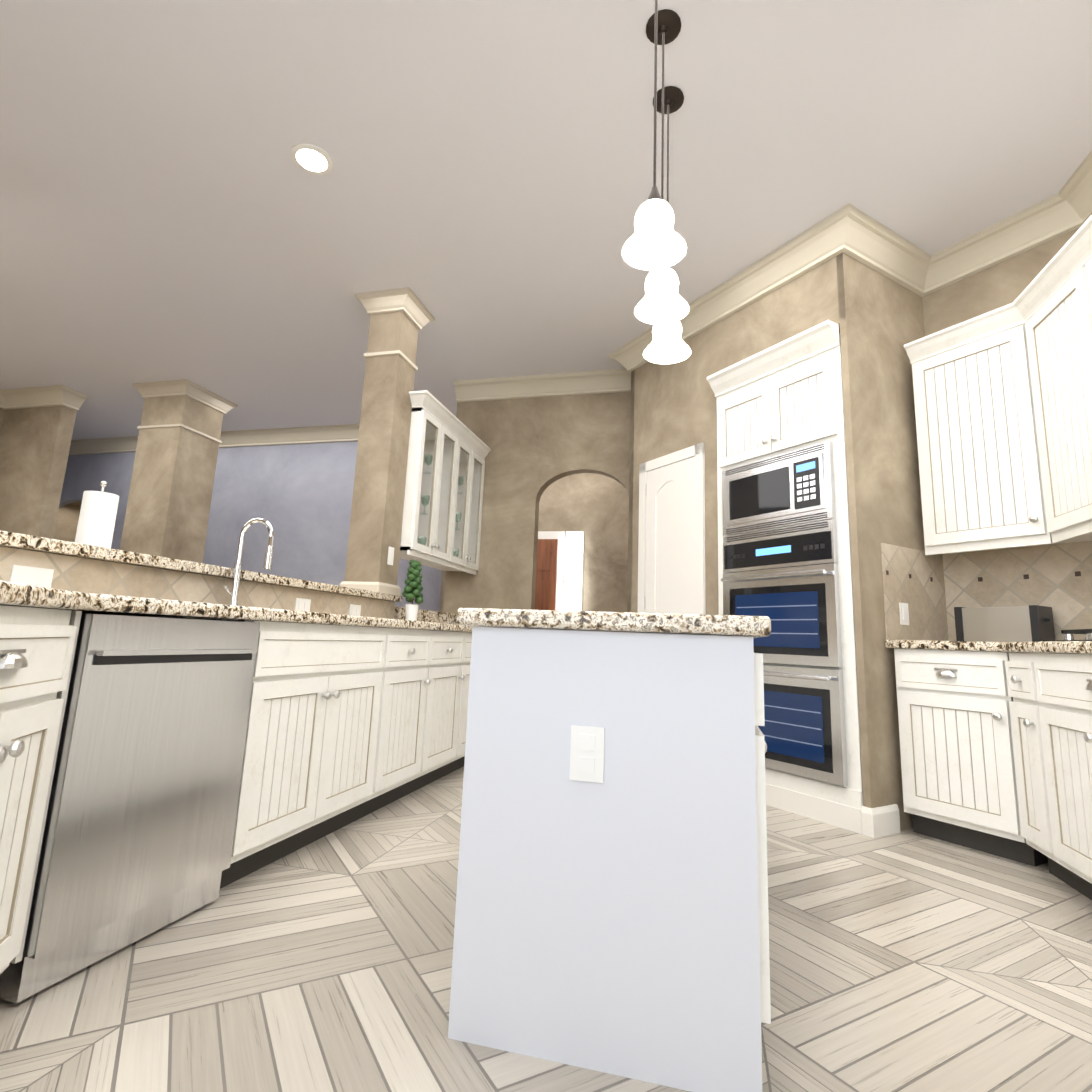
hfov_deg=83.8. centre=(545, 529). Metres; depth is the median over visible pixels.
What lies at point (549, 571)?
front door
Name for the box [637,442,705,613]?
pantry door
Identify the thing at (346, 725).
base cabinet
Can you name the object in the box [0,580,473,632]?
countertop
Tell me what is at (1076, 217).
crown molding
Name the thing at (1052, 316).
upper cabinet
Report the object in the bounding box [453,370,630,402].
crown molding
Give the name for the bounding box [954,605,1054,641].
toaster
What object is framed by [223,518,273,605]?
kitchen faucet
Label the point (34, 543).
bar
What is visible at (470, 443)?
upper cabinet
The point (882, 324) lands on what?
wall
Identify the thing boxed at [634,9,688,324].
pendant light
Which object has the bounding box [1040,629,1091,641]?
gas cooktop
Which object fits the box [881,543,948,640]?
backsplash
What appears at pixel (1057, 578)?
backsplash
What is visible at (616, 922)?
base cabinet
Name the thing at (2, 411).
wall
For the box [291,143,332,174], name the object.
recessed light
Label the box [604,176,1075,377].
crown molding
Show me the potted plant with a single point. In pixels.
(413, 588)
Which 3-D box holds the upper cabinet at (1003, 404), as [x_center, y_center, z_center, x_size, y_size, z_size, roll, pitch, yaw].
[2.350,-0.498,3.257,0.591,1.180,0.591,0,-11,15]
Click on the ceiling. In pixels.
(170, 208)
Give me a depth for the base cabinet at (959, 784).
2.76 m
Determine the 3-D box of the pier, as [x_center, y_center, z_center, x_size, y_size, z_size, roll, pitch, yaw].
[-3.795,0.171,6.040,0.670,3.200,0.670,0,-11,15]
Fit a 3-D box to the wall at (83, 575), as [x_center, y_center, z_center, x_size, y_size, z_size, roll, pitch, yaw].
[-1.597,0.639,2.097,0.075,1.060,4.150,0,-11,15]
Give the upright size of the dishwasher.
0.856 m
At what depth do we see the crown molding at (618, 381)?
5.38 m
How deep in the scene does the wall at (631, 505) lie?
4.78 m
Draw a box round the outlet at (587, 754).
[569,725,604,782]
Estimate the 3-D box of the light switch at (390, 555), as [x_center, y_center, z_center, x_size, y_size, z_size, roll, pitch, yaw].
[-1.043,0.176,4.090,0.005,0.120,0.070,0,-11,15]
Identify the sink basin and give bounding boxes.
[160,617,248,621]
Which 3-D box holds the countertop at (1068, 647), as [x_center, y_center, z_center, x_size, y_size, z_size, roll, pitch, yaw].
[1.965,0.395,2.017,1.006,0.042,2.873,0,-11,15]
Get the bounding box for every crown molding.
[0,385,79,409]
[69,424,359,454]
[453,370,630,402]
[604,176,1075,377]
[608,374,630,389]
[1052,150,1091,233]
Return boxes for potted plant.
[402,559,423,620]
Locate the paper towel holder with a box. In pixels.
[75,481,118,547]
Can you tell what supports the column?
on the bar
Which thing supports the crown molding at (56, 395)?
attached to the wall at (35, 443)
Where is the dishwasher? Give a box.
[0,614,259,1002]
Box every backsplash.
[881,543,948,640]
[942,541,1091,640]
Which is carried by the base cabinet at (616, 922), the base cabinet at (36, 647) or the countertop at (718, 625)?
the countertop at (718, 625)
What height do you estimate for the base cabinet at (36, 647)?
0.874 m
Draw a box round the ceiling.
[0,0,1091,439]
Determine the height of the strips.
0.111 m
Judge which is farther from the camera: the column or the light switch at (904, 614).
the column
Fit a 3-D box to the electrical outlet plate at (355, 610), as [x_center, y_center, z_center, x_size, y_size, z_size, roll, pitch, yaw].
[-1.150,0.489,3.664,0.007,0.075,0.120,0,-11,15]
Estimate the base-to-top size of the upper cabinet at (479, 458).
1.140 m
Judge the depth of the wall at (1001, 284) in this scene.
3.47 m
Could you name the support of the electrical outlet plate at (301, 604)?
attached to the wall at (83, 575)
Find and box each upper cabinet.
[399,390,446,557]
[401,414,462,565]
[429,426,478,569]
[442,442,486,573]
[904,305,1091,554]
[1008,215,1091,538]
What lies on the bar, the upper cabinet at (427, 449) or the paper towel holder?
the paper towel holder
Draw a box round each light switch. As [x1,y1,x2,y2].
[387,546,393,564]
[899,603,908,624]
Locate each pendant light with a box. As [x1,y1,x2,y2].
[622,0,686,269]
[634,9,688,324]
[643,86,690,363]
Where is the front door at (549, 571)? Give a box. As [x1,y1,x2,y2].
[535,531,564,609]
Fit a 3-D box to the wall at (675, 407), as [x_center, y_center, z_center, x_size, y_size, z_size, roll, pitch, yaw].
[1.162,-0.002,3.967,0.100,3.200,1.878,8,-12,-30]
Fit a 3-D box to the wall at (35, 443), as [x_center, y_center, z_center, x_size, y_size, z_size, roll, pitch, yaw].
[-5.448,0.140,6.240,0.800,3.200,0.150,0,-11,15]
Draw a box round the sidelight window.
[563,531,583,610]
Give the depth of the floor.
1.53 m
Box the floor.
[0,767,1091,1091]
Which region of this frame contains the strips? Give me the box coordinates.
[394,607,456,623]
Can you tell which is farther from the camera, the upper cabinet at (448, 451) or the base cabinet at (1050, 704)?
the upper cabinet at (448, 451)
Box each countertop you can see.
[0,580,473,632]
[457,608,770,637]
[885,640,1091,653]
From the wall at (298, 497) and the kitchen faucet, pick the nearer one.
the kitchen faucet
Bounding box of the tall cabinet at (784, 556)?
[707,320,862,833]
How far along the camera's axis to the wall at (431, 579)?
8.02 m
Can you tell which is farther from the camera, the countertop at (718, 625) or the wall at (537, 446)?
the wall at (537, 446)
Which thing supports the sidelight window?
in the wall at (594, 507)
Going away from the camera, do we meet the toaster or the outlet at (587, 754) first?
the outlet at (587, 754)
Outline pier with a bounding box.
[120,379,236,562]
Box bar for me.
[0,530,401,601]
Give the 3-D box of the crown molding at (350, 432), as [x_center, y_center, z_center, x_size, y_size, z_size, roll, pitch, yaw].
[-4.308,-1.114,7.608,5.335,0.160,0.135,0,-11,15]
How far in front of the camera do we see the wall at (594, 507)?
8.06 m
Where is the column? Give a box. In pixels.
[339,287,434,595]
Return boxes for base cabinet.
[0,605,76,973]
[10,611,471,963]
[448,627,770,1091]
[894,649,1047,865]
[1005,653,1091,899]
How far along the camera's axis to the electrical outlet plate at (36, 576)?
1.90 m
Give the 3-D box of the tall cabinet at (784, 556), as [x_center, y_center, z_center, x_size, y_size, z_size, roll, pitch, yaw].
[1.553,0.248,3.640,0.690,2.625,0.905,8,-12,-30]
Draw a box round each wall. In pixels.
[0,405,76,538]
[0,408,4,431]
[0,546,395,618]
[53,441,357,585]
[395,558,441,611]
[439,473,628,611]
[443,392,630,613]
[627,254,845,614]
[627,371,634,611]
[836,252,924,830]
[922,228,1078,335]
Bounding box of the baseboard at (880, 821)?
[861,804,899,837]
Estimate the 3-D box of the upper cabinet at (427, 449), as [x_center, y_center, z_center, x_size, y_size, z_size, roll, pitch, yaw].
[-1.018,-0.385,4.531,0.340,1.140,0.380,0,-11,15]
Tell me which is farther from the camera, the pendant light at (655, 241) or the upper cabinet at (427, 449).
the upper cabinet at (427, 449)
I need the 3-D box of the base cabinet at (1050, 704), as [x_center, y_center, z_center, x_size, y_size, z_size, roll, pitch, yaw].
[2.012,0.777,1.529,0.664,0.874,2.040,0,-11,15]
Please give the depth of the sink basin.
2.12 m
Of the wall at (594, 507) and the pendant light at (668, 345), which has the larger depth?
the wall at (594, 507)
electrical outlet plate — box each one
[9,565,53,587]
[294,598,310,611]
[349,604,360,615]

